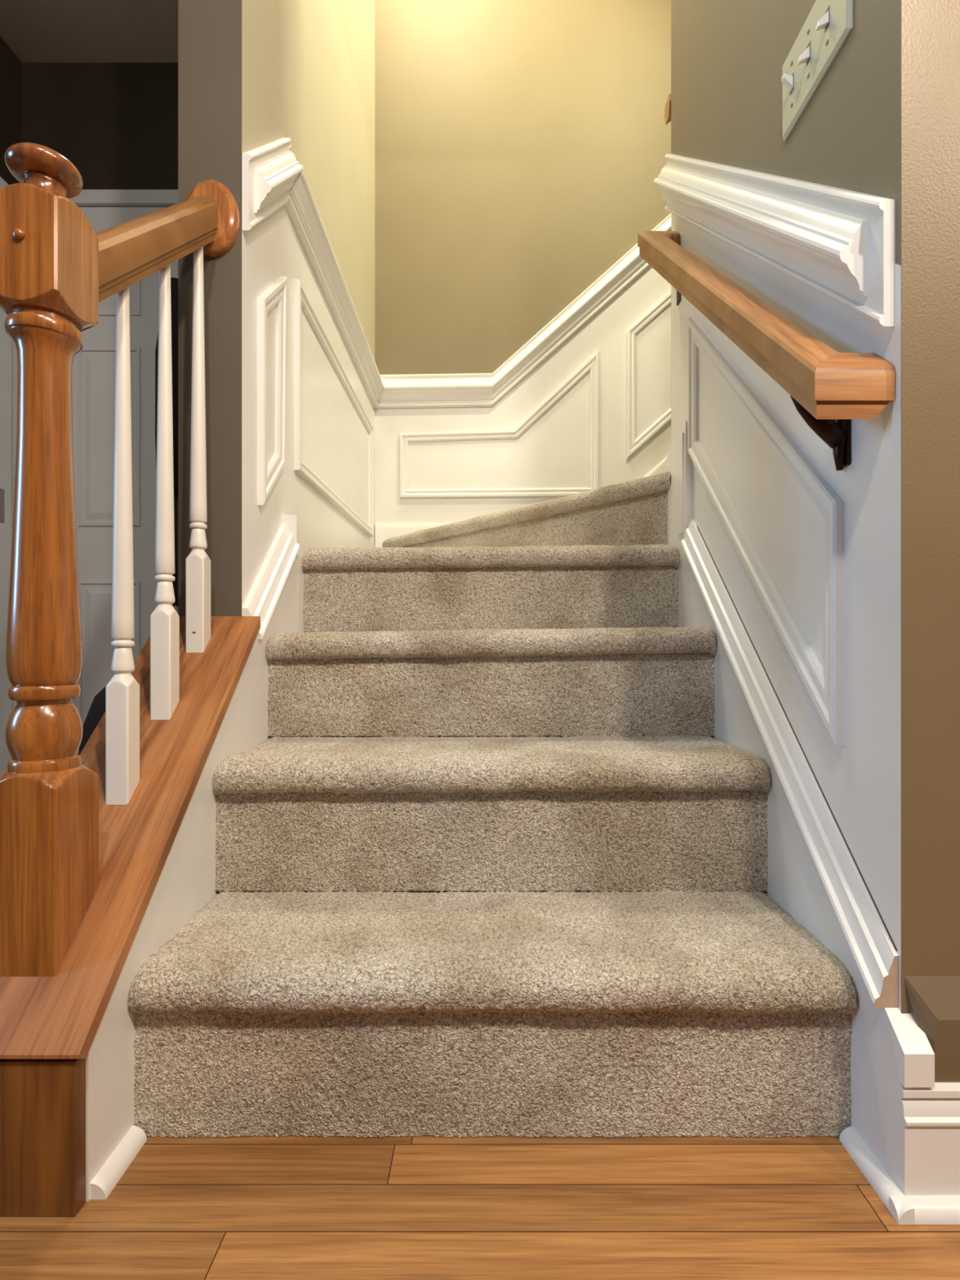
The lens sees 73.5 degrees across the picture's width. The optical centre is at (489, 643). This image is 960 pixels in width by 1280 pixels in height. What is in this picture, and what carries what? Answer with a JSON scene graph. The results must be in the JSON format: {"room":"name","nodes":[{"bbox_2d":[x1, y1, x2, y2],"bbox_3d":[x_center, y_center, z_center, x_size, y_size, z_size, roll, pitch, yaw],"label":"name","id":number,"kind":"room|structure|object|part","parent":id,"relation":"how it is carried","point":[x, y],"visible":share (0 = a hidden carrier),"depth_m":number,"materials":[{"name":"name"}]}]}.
{"room":"home staircase","nodes":[
{"label":"home staircase","id":0,"kind":"room"},
{"bbox_2d":[0,35,22,184],"bbox_3d":[-1.548,-0.638,1.330,0.100,2.449,1.460,0,0,0],"label":"wall","id":1,"kind":"structure","parent":0,"point":[11,67],"depth_m":2.01,"materials":[{"name":"paint"}]},
{"bbox_2d":[0,176,11,774],"bbox_3d":[-1.487,-0.414,1.962,0.022,2.000,0.075,0,0,0],"label":"trim","id":2,"kind":"structure","parent":1,"relation":"attached to","point":[5,340],"depth_m":1.96,"materials":[{"name":"paint"}]},
{"bbox_2d":[0,0,177,62],"bbox_3d":[0.000,-1.913,-0.270,6.000,0.100,4.660,0,0,0],"label":"ceiling","id":3,"kind":"structure","parent":0,"point":[36,31],"depth_m":1.95,"materials":[{"name":"paint"}]},
{"bbox_2d":[22,62,177,189],"bbox_3d":[-1.081,-0.638,2.110,1.034,2.449,0.100,0,0,0],"label":"wall","id":4,"kind":"structure","parent":0,"point":[117,123],"depth_m":2.06,"materials":[{"name":"paint"}]},
{"bbox_2d":[11,189,177,710],"bbox_3d":[-1.031,-0.419,2.038,0.933,2.010,0.045,0,0,0],"label":"trim","id":5,"kind":"structure","parent":4,"relation":"attached to","point":[86,197],"depth_m":2.02,"materials":[{"name":"paint"}]},
{"bbox_2d":[71,207,177,754],"bbox_3d":[-1.045,-0.400,2.041,0.760,1.959,0.034,0,0,0],"label":"door","id":6,"kind":"structure","parent":4,"relation":"in","point":[93,367],"depth_m":2.03,"materials":[{"name":"paint"}]},
{"bbox_3d":[-1.199,-0.651,2.027,0.198,0.565,0.006,0,0,0],"label":"panel","id":7,"kind":"part","parent":6,"relation":"part of","materials":[{"name":"paint"}]},
{"bbox_3d":[-1.199,0.084,2.027,0.198,0.565,0.006,0,0,0],"label":"panel","id":8,"kind":"part","parent":6,"relation":"part of","materials":[{"name":"paint"}]},
{"bbox_3d":[-1.199,-1.154,2.027,0.198,0.240,0.006,0,0,0],"label":"panel","id":9,"kind":"part","parent":6,"relation":"part of","materials":[{"name":"paint"}]},
{"bbox_2d":[155,277,177,606],"bbox_3d":[-0.769,-0.659,1.954,0.443,1.090,0.158,0,0,0],"label":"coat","id":10,"kind":"object","parent":6,"relation":"hanging from","point":[174,282],"visible":0.09,"depth_m":1.89,"materials":[{"name":"black fabric"}]},
{"bbox_3d":[-0.890,-1.154,2.027,0.200,0.240,0.006,0,0,0],"label":"panel","id":11,"kind":"part","parent":6,"relation":"part of","materials":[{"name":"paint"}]},
{"bbox_2d":[177,0,374,616],"bbox_3d":[-0.506,-1.864,1.897,0.116,4.900,1.462,0,0,0],"label":"wall","id":12,"kind":"structure","parent":0,"point":[252,74],"depth_m":1.32,"materials":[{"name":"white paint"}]},
{"bbox_2d":[85,546,306,1201],"bbox_3d":[-0.435,0.184,1.075,0.028,0.803,0.801,0,0,0],"label":"trim","id":13,"kind":"structure","parent":12,"relation":"attached to","point":[186,882],"depth_m":0.86,"materials":[{"name":"white paint"}]},
{"bbox_2d":[242,522,299,639],"bbox_3d":[-0.430,-0.136,1.281,0.040,0.256,0.227,0,0,0],"label":"trim","id":14,"kind":"structure","parent":12,"relation":"attached to","point":[261,601],"depth_m":1.26,"materials":[{"name":"white paint"}]},
{"bbox_2d":[257,275,287,505],"bbox_3d":[-0.443,-0.532,1.318,0.014,0.528,0.146,0,0,0],"label":"trim","id":15,"kind":"structure","parent":12,"relation":"attached to","point":[276,294],"depth_m":1.30,"materials":[{"name":"white paint"}]},
{"bbox_2d":[241,137,303,230],"bbox_3d":[-0.427,-0.926,1.283,0.046,0.351,0.233,0,0,0],"label":"trim","id":16,"kind":"structure","parent":12,"relation":"attached to","point":[269,171],"depth_m":1.22,"materials":[{"name":"white paint"}]},
{"bbox_3d":[-0.421,-0.937,1.297,0.034,0.273,0.205,0,0,0],"label":"crown moulding","id":17,"kind":"part","parent":16,"relation":"part of","materials":[{"name":"white paint"}]},
{"bbox_2d":[281,515,298,555],"bbox_3d":[-0.433,-0.235,1.401,0.032,0.087,0.016,0,0,0],"label":"trim","id":18,"kind":"structure","parent":12,"relation":"attached to","point":[292,521],"depth_m":1.39,"materials":[{"name":"white paint"}]},
{"bbox_2d":[293,279,373,537],"bbox_3d":[-0.443,-0.619,1.954,0.014,0.440,0.952,0,0,0],"label":"trim","id":19,"kind":"structure","parent":12,"relation":"attached to","point":[301,300],"depth_m":1.64,"materials":[{"name":"white paint"}]},
{"bbox_2d":[284,143,384,407],"bbox_3d":[-0.427,-1.007,1.964,0.046,0.165,1.127,0,0,0],"label":"trim","id":20,"kind":"structure","parent":12,"relation":"attached to","point":[302,210],"depth_m":1.72,"materials":[{"name":"white paint"}]},
{"bbox_2d":[0,1135,959,1279],"bbox_3d":[0.000,0.636,0.500,6.000,0.100,3.600,0,0,0],"label":"floor","id":21,"kind":"structure","parent":0,"point":[289,1207],"depth_m":0.66,"materials":[{"name":"brown wood"}]},
{"bbox_2d":[0,1057,85,1216],"bbox_3d":[-0.503,0.280,0.911,0.162,0.613,0.510,0,0,0],"label":"plinth","id":22,"kind":"object","parent":21,"relation":"on","point":[42,1101],"visible":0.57,"depth_m":0.66,"materials":[{"name":"brown wood"}]},
{"bbox_2d":[78,685,106,755],"bbox_3d":[-0.799,0.328,1.419,0.201,0.514,0.151,0,0,0],"label":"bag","id":23,"kind":"object","parent":21,"relation":"on","point":[97,708],"visible":0.08,"depth_m":1.37,"materials":[{"name":"black fabric"}]},
{"bbox_2d":[89,1125,146,1199],"bbox_3d":[-0.412,0.578,0.717,0.017,0.017,0.081,0,0,0],"label":"trim","id":24,"kind":"structure","parent":21,"relation":"on","point":[106,1179],"depth_m":0.71,"materials":[{"name":"white paint"}]},
{"bbox_2d":[0,616,260,1058],"bbox_3d":[-0.504,0.189,0.908,0.179,0.477,0.516,0,0,0],"label":"board","id":25,"kind":"object","parent":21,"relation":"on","point":[60,1015],"visible":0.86,"depth_m":0.83,"materials":[{"name":"brown wood"}]},
{"bbox_2d":[0,142,98,976],"bbox_3d":[-0.515,-0.099,0.742,0.079,0.929,0.086,0,0,0],"label":"newel post","id":26,"kind":"object","parent":25,"relation":"on","point":[49,248],"visible":1,"depth_m":0.72,"materials":[{"name":"brown wood"}]},
{"bbox_2d":[95,179,239,302],"bbox_3d":[-0.500,-0.622,0.975,0.098,0.426,0.382,0,0,0],"label":"stair handrail","id":27,"kind":"object","parent":26,"relation":"attached to","point":[130,251],"visible":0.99,"depth_m":0.97,"materials":[{"name":"brown wood"}]},
{"bbox_2d":[105,286,139,804],"bbox_3d":[-0.504,-0.141,0.884,0.031,0.718,0.031,0,0,0],"label":"baluster","id":28,"kind":"object","parent":25,"relation":"on","point":[122,691],"visible":0.99,"depth_m":0.87,"materials":[{"name":"white paint"}]},
{"bbox_2d":[150,264,179,719],"bbox_3d":[-0.503,-0.240,0.997,0.031,0.714,0.031,0,0,0],"label":"baluster","id":29,"kind":"object","parent":25,"relation":"on","point":[164,620],"visible":1,"depth_m":0.99,"materials":[{"name":"white paint"}]},
{"bbox_2d":[185,246,210,653],"bbox_3d":[-0.501,-0.339,1.109,0.031,0.709,0.031,0,0,0],"label":"baluster","id":30,"kind":"object","parent":25,"relation":"on","point":[197,563],"visible":0.98,"depth_m":1.10,"materials":[{"name":"white paint"}]},
{"bbox_2d":[127,471,858,1137],"bbox_3d":[0.462,-0.015,1.631,1.775,1.201,1.788,0,0,0],"label":"carpeted staircase","id":31,"kind":"structure","parent":21,"relation":"on","point":[491,862],"depth_m":0.97,"materials":[{"name":"carpet"}]},
{"bbox_2d":[374,0,671,524],"bbox_3d":[1.076,-1.864,2.578,3.049,4.900,0.100,0,0,0],"label":"wall","id":32,"kind":"structure","parent":0,"point":[521,146],"depth_m":2.53,"materials":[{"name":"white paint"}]},
{"bbox_2d":[399,351,598,497],"bbox_3d":[0.040,-0.861,2.522,0.781,0.579,0.014,0,0,0],"label":"trim","id":33,"kind":"structure","parent":32,"relation":"attached to","point":[591,366],"depth_m":2.52,"materials":[{"name":"white paint"}]},
{"bbox_2d":[374,457,666,547],"bbox_3d":[0.295,-0.603,2.522,1.483,0.863,0.015,0,0,0],"label":"trim","id":34,"kind":"structure","parent":32,"relation":"attached to","point":[383,531],"depth_m":2.52,"materials":[{"name":"white paint"}]},
{"bbox_2d":[374,213,671,408],"bbox_3d":[0.785,-1.892,2.506,2.465,1.936,0.046,0,0,0],"label":"trim","id":35,"kind":"structure","parent":32,"relation":"attached to","point":[470,389],"depth_m":2.51,"materials":[{"name":"white paint"}]},
{"bbox_2d":[626,291,671,458],"bbox_3d":[0.789,-1.196,2.522,0.494,0.943,0.014,0,0,0],"label":"trim","id":36,"kind":"structure","parent":32,"relation":"attached to","point":[633,444],"depth_m":2.52,"materials":[{"name":"white paint"}]},
{"bbox_2d":[671,0,901,1011],"bbox_3d":[0.495,-0.638,1.131,0.100,2.449,0.874,0,0,0],"label":"wall","id":37,"kind":"structure","parent":0,"point":[728,57],"depth_m":0.89,"materials":[{"name":"white paint"}]},
{"bbox_2d":[664,420,693,626],"bbox_3d":[0.438,-0.252,1.485,0.017,0.475,0.166,0,0,0],"label":"trim","id":38,"kind":"structure","parent":37,"relation":"attached to","point":[671,463],"depth_m":1.44,"materials":[{"name":"white paint"}]},
{"bbox_2d":[678,432,684,535],"bbox_3d":[0.428,-0.354,1.431,0.005,0.220,0.034,0,0,0],"label":"trim","id":39,"kind":"structure","parent":37,"relation":"attached to","point":[681,443],"depth_m":1.42,"materials":[{"name":"white paint"}]},
{"bbox_2d":[687,316,844,745],"bbox_3d":[0.439,-0.292,1.102,0.014,0.839,0.595,0,0,0],"label":"trim","id":40,"kind":"structure","parent":37,"relation":"attached to","point":[826,690],"depth_m":0.94,"materials":[{"name":"white paint"}]},
{"bbox_2d":[637,231,895,471],"bbox_3d":[0.403,-0.600,1.120,0.093,0.769,0.836,0,0,0],"label":"wall handrail","id":41,"kind":"object","parent":37,"relation":"attached to","point":[828,388],"visible":1,"depth_m":0.80,"materials":[{"name":"brown wood"}]},
{"bbox_3d":[0.443,-0.829,1.500,0.004,0.070,0.024,0,0,0],"label":"wall plate","id":42,"kind":"part","parent":41,"relation":"part of","materials":[{"name":"brown metal"}]},
{"bbox_3d":[0.383,-0.615,1.120,0.054,0.739,0.836,0,0,0],"label":"rail","id":43,"kind":"part","parent":41,"relation":"part of","materials":[{"name":"brown wood"}]},
{"bbox_3d":[0.443,-0.255,0.800,0.004,0.070,0.024,0,0,0],"label":"wall plate","id":44,"kind":"part","parent":41,"relation":"part of","materials":[{"name":"brown metal"}]},
{"bbox_2d":[653,154,895,326],"bbox_3d":[0.423,-0.769,1.133,0.046,0.844,0.860,0,0,0],"label":"trim","id":45,"kind":"structure","parent":37,"relation":"attached to","point":[840,243],"depth_m":0.87,"materials":[{"name":"white paint"}]},
{"bbox_3d":[0.418,-0.780,1.149,0.034,0.767,0.830,0,0,0],"label":"crown moulding","id":46,"kind":"part","parent":45,"relation":"part of","materials":[{"name":"white paint"}]},
{"bbox_2d":[680,518,898,1008],"bbox_3d":[0.432,0.062,1.047,0.028,0.668,0.700,0,0,0],"label":"trim","id":47,"kind":"structure","parent":37,"relation":"attached to","point":[873,948],"depth_m":0.87,"materials":[{"name":"white paint"}]},
{"bbox_2d":[685,555,934,1170],"bbox_3d":[0.445,0.184,1.033,0.031,0.805,0.738,0,0,0],"label":"trim","id":48,"kind":"structure","parent":37,"relation":"attached to","point":[883,1038],"depth_m":0.84,"materials":[{"name":"white paint"}]},
{"bbox_2d":[781,0,853,142],"bbox_3d":[0.435,-0.810,0.875,0.020,0.115,0.180,0,0,0],"label":"light switch","id":49,"kind":"object","parent":37,"relation":"attached to","point":[828,24],"visible":1,"depth_m":0.87,"materials":[{"name":"beige plastic"}]},
{"bbox_2d":[839,1126,915,1224],"bbox_3d":[0.421,0.578,0.703,0.016,0.016,0.110,0,0,0],"label":"trim","id":50,"kind":"structure","parent":37,"relation":"attached to","point":[868,1163],"depth_m":0.70,"materials":[{"name":"white paint"}]},
{"bbox_2d":[901,0,959,1013],"bbox_3d":[0.495,-0.638,0.693,0.100,2.449,0.001,0,0,0],"label":"wall","id":51,"kind":"structure","parent":0,"point":[931,28],"depth_m":0.69,"materials":[{"name":"brown paint"}]},
{"bbox_3d":[1.773,-0.639,0.744,2.454,2.449,0.100,0,0,0],"label":"wall","id":52,"kind":"structure","parent":0,"visible":0},
{"bbox_2d":[886,1068,959,1224],"bbox_3d":[1.657,0.522,0.671,2.486,0.127,0.047,0,0,0],"label":"baseboard","id":53,"kind":"structure","parent":52,"relation":"attached to","point":[923,1123],"depth_m":0.66,"materials":[{"name":"white paint"}]},
{"bbox_2d":[904,976,959,1082],"bbox_3d":[1.673,0.407,0.683,2.453,0.103,0.023,0,0,0],"label":"trim","id":54,"kind":"structure","parent":52,"relation":"attached to","point":[934,1002],"depth_m":0.68,"materials":[{"name":"brown paint"}]},
{"bbox_3d":[1.573,-1.864,1.518,2.054,4.900,0.100,0,0,0],"label":"wall","id":55,"kind":"structure","parent":0,"visible":0},
{"bbox_2d":[664,93,671,124],"bbox_3d":[0.953,-1.779,1.612,1.000,0.900,0.088,0,0,0],"label":"handrail","id":56,"kind":"object","parent":55,"relation":"attached to","point":[668,107],"visible":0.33,"depth_m":1.63,"materials":[{"name":"brown wood"}]}
]}

